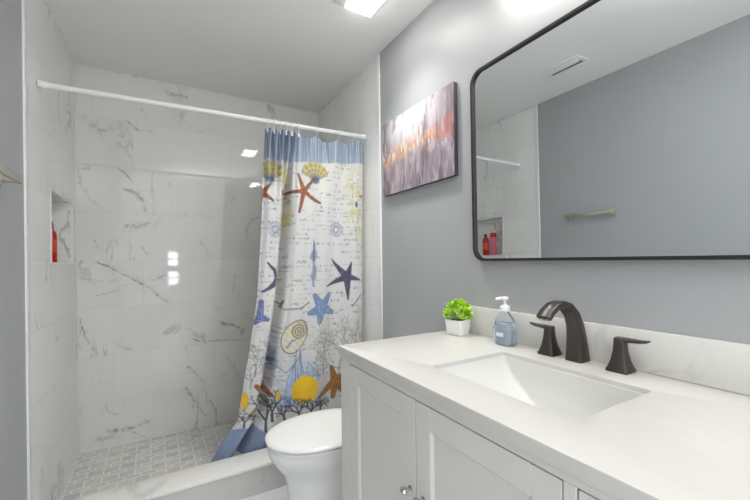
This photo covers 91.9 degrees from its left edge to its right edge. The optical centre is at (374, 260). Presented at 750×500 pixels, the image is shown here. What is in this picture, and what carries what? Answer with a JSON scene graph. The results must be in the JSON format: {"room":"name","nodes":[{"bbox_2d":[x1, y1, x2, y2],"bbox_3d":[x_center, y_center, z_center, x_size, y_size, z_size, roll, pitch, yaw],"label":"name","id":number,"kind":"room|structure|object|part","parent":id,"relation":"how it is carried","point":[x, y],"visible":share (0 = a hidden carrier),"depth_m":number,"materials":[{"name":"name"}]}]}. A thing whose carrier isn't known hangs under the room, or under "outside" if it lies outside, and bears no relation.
{"room":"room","nodes":[
{"label":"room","id":0,"kind":"room"},
{"bbox_2d":[0,0,78,499],"bbox_3d":[-1.125,-0.012,0.891,0.100,2.450,3.110,-1,0,-30],"label":"wall","id":1,"kind":"structure","parent":0,"point":[50,112],"depth_m":1.58,"materials":[{"name":"stone"}]},
{"bbox_2d":[0,164,22,185],"bbox_3d":[-1.147,-0.273,1.083,0.059,0.048,0.350,-1,0,-30],"label":"towel bar","id":2,"kind":"object","parent":1,"relation":"attached to","point":[6,175],"visible":1,"depth_m":1.18,"materials":[{"name":"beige metal"}]},
{"bbox_2d":[22,0,31,499],"bbox_3d":[-1.385,-0.008,1.437,0.017,2.449,0.028,-1,0,-30],"label":"trim","id":3,"kind":"structure","parent":1,"relation":"attached to","point":[24,39],"depth_m":1.43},
{"bbox_2d":[50,188,73,263],"bbox_3d":[-1.696,-0.164,1.966,0.015,0.367,0.492,-1,0,-30],"label":"niche","id":4,"kind":"object","parent":1,"relation":"attached to","point":[51,189],"visible":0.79,"depth_m":2.17,"materials":[{"name":"white tile"}]},
{"bbox_2d":[37,80,365,139],"bbox_3d":[-0.771,-0.785,1.971,1.604,0.038,0.033,-1,0,-28],"label":"shower curtain rod","id":5,"kind":"object","parent":1,"relation":"attached to","point":[41,84],"visible":1,"depth_m":1.85,"materials":[{"name":"white metal"}]},
{"label":"curtain ring","id":6,"kind":"object","parent":5,"relation":"hanging from","visible":0},
{"bbox_2d":[210,128,362,462],"bbox_3d":[-0.488,0.174,2.161,0.926,1.853,0.173,-1,0,-19],"label":"shower curtain","id":7,"kind":"object","parent":6,"relation":"hanging from","point":[309,301],"visible":0.91,"depth_m":2.16,"materials":[{"name":"fabric"}]},
{"bbox_2d":[52,225,56,261],"bbox_3d":[-1.750,-0.092,1.960,0.051,0.212,0.063,-1,0,-30],"label":"shampoo bottle","id":8,"kind":"object","parent":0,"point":[54,251],"visible":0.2,"depth_m":1.95,"materials":[{"name":"red plastic"}]},
{"bbox_2d":[59,420,240,499],"bbox_3d":[-0.969,1.256,2.356,1.811,0.112,0.915,-1,0,-30],"label":"floor","id":9,"kind":"structure","parent":0,"point":[96,471],"depth_m":2.19,"materials":[{"name":"tile"}]},
{"bbox_2d":[74,63,317,453],"bbox_3d":[-1.163,-0.011,2.666,1.611,2.450,0.001,-1,0,-30],"label":"wall","id":10,"kind":"structure","parent":0,"point":[169,200],"depth_m":2.50,"materials":[{"name":"tile"}]},
{"bbox_2d":[46,0,432,112],"bbox_3d":[-0.425,-1.295,1.363,1.811,0.100,3.210,-1,0,-30],"label":"ceiling","id":11,"kind":"structure","parent":0,"point":[298,54],"depth_m":2.05,"materials":[{"name":"paint"}]},
{"bbox_2d":[333,0,385,16],"bbox_3d":[-0.013,-1.242,1.635,0.220,0.016,0.390,-1,0,-30],"label":"recessed light","id":12,"kind":"object","parent":11,"relation":"in","point":[368,8],"visible":1,"depth_m":1.76,"materials":[{"name":"white plastic"}]},
{"bbox_2d":[242,485,288,499],"bbox_3d":[-0.131,1.252,0.906,1.811,0.100,2.155,-1,0,-30],"label":"floor","id":13,"kind":"structure","parent":0,"point":[281,493],"depth_m":1.86,"materials":[{"name":"tile"}]},
{"bbox_2d":[151,464,286,499],"bbox_3d":[-0.708,1.141,1.901,1.611,0.134,0.156,-1,0,-30],"label":"shower curb","id":14,"kind":"object","parent":13,"relation":"on","point":[254,482],"visible":0.22,"depth_m":1.82,"materials":[{"name":"tile"}]},
{"bbox_2d":[71,448,272,499],"bbox_3d":[-0.708,1.066,1.901,1.611,0.016,0.162,-1,0,-30],"label":"shower curb","id":15,"kind":"object","parent":14,"relation":"on","point":[166,484],"visible":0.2,"depth_m":1.76,"materials":[{"name":"stone"}]},
{"bbox_2d":[265,408,342,499],"bbox_3d":[-0.130,0.836,1.727,0.762,0.732,0.390,-1,0,-30],"label":"toilet","id":16,"kind":"object","parent":13,"relation":"on","point":[306,448],"visible":0.46,"depth_m":1.54,"materials":[{"name":"ceramic"}]},
{"bbox_3d":[-0.243,0.769,1.662,0.503,0.024,0.378,-1,0,-30],"label":"lid","id":17,"kind":"part","parent":16,"relation":"part of","materials":[{"name":"ceramic"}]},
{"bbox_3d":[-0.243,0.790,1.662,0.494,0.014,0.372,-1,0,-30],"label":"seat","id":18,"kind":"part","parent":16,"relation":"part of","materials":[{"name":"ceramic"}]},
{"bbox_3d":[-0.188,1.000,1.692,0.612,0.404,0.361,-1,0,-30],"label":"bowl","id":19,"kind":"part","parent":16,"relation":"part of","materials":[{"name":"ceramic"}]},
{"bbox_2d":[341,355,616,499],"bbox_3d":[0.419,0.765,0.943,0.608,0.860,1.210,-1,0,-30],"label":"vanity cabinet","id":20,"kind":"object","parent":13,"relation":"on","point":[398,444],"visible":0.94,"depth_m":0.91,"materials":[{"name":"paint"}]},
{"bbox_3d":[0.014,0.716,1.103,0.005,0.592,0.264,-1,0,-30],"label":"panel","id":21,"kind":"part","parent":20,"relation":"part of","materials":[{"name":"paint"}]},
{"bbox_3d":[0.019,0.716,1.106,0.018,0.708,0.380,-1,0,-30],"label":"door","id":22,"kind":"part","parent":20,"relation":"part of","materials":[{"name":"paint"}]},
{"bbox_3d":[0.081,0.601,0.948,0.031,0.025,0.025,-1,0,-30],"label":"knob","id":23,"kind":"part","parent":20,"relation":"part of","materials":[{"name":"silver metal"}]},
{"bbox_3d":[0.108,0.599,0.899,0.031,0.025,0.025,-1,0,-30],"label":"knob","id":24,"kind":"part","parent":20,"relation":"part of","materials":[{"name":"silver metal"}]},
{"bbox_3d":[0.211,0.714,0.763,0.005,0.592,0.281,-1,0,-30],"label":"panel","id":25,"kind":"part","parent":20,"relation":"part of","materials":[{"name":"paint"}]},
{"bbox_3d":[0.215,0.714,0.766,0.018,0.708,0.397,-1,0,-30],"label":"door","id":26,"kind":"part","parent":20,"relation":"part of","materials":[{"name":"paint"}]},
{"bbox_2d":[338,330,749,499],"bbox_3d":[0.424,0.320,0.949,0.587,0.030,1.222,-1,0,-30],"label":"countertop","id":27,"kind":"structure","parent":20,"relation":"on","point":[677,439],"depth_m":0.69,"materials":[{"name":"white stone"}]},
{"bbox_2d":[442,298,473,335],"bbox_3d":[0.344,0.229,1.510,0.121,0.155,0.120,-1,0,-30],"label":"potted plant","id":28,"kind":"object","parent":27,"relation":"on","point":[457,325],"visible":1,"depth_m":1.49,"materials":[{"name":"green plant"}]},
{"bbox_3d":[0.344,0.275,1.508,0.081,0.062,0.081,-1,0,-44],"label":"pot","id":29,"kind":"part","parent":28,"relation":"part of","materials":[{"name":"white ceramic"}]},
{"bbox_2d":[493,296,517,346],"bbox_3d":[0.470,0.218,1.312,0.059,0.173,0.088,-1,0,-30],"label":"soap dispenser","id":30,"kind":"object","parent":27,"relation":"on","point":[505,329],"visible":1,"depth_m":1.29,"materials":[{"name":"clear plastic"}]},
{"bbox_2d":[439,356,642,419],"bbox_3d":[0.406,0.389,0.953,0.364,0.141,0.488,-1,0,-30],"label":"undermount sink","id":31,"kind":"object","parent":27,"relation":"in","point":[567,395],"visible":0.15,"depth_m":1.07,"materials":[{"name":"ceramic"}]},
{"bbox_2d":[530,300,650,374],"bbox_3d":[0.559,0.210,1.048,0.190,0.186,0.349,-1,0,-30],"label":"faucet","id":32,"kind":"object","parent":27,"relation":"on","point":[577,350],"visible":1,"depth_m":1.07,"materials":[{"name":"brown metal"}]},
{"bbox_3d":[0.549,0.218,1.197,0.024,0.019,0.081,-1,0,-30],"label":"lever","id":33,"kind":"part","parent":32,"relation":"part of","materials":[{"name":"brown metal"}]},
{"bbox_3d":[0.564,0.257,1.172,0.054,0.092,0.054,-1,0,-30],"label":"handle","id":34,"kind":"part","parent":32,"relation":"part of","materials":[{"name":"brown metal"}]},
{"bbox_3d":[0.551,0.210,1.062,0.190,0.186,0.050,-1,0,-30],"label":"spout","id":35,"kind":"part","parent":32,"relation":"part of","materials":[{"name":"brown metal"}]},
{"bbox_3d":[0.669,0.256,0.989,0.054,0.092,0.054,-1,0,-30],"label":"handle","id":36,"kind":"part","parent":32,"relation":"part of","materials":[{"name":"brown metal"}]},
{"bbox_3d":[0.683,0.217,0.965,0.024,0.019,0.081,-1,0,-30],"label":"lever","id":37,"kind":"part","parent":32,"relation":"part of","materials":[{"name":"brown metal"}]},
{"bbox_3d":[0.401,0.461,0.439,0.018,0.208,0.303,-1,0,-30],"label":"drawer","id":38,"kind":"part","parent":20,"relation":"part of","materials":[{"name":"paint"}]},
{"bbox_2d":[318,0,749,343],"bbox_3d":[0.356,-0.029,1.748,0.100,2.450,3.110,-1,0,-30],"label":"wall","id":39,"kind":"structure","parent":0,"point":[429,261],"depth_m":1.60,"materials":[{"name":"grey paint"}]},
{"bbox_2d":[377,53,382,339],"bbox_3d":[0.038,-0.025,2.201,0.017,2.449,0.024,-1,0,-30],"label":"trim","id":40,"kind":"structure","parent":39,"relation":"attached to","point":[378,54],"depth_m":2.19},
{"bbox_2d":[383,81,457,196],"bbox_3d":[0.207,-0.582,1.867,0.023,0.414,0.602,-1,0,-30],"label":"canvas painting","id":41,"kind":"object","parent":39,"relation":"attached to","point":[420,145],"visible":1,"depth_m":1.79,"materials":[{"name":"fabric"}]},
{"bbox_2d":[456,305,749,395],"bbox_3d":[0.669,0.246,1.091,0.020,0.112,1.222,-1,0,-30],"label":"backsplash","id":42,"kind":"structure","parent":39,"relation":"attached to","point":[719,364],"depth_m":0.94,"materials":[{"name":"stone"}]},
{"bbox_2d":[470,0,749,260],"bbox_3d":[0.655,-0.387,1.086,0.026,0.775,0.980,-1,0,-30],"label":"wall mirror","id":43,"kind":"object","parent":39,"relation":"attached to","point":[616,129],"visible":1,"depth_m":1.03,"materials":[{"name":"black metal"}]}
]}

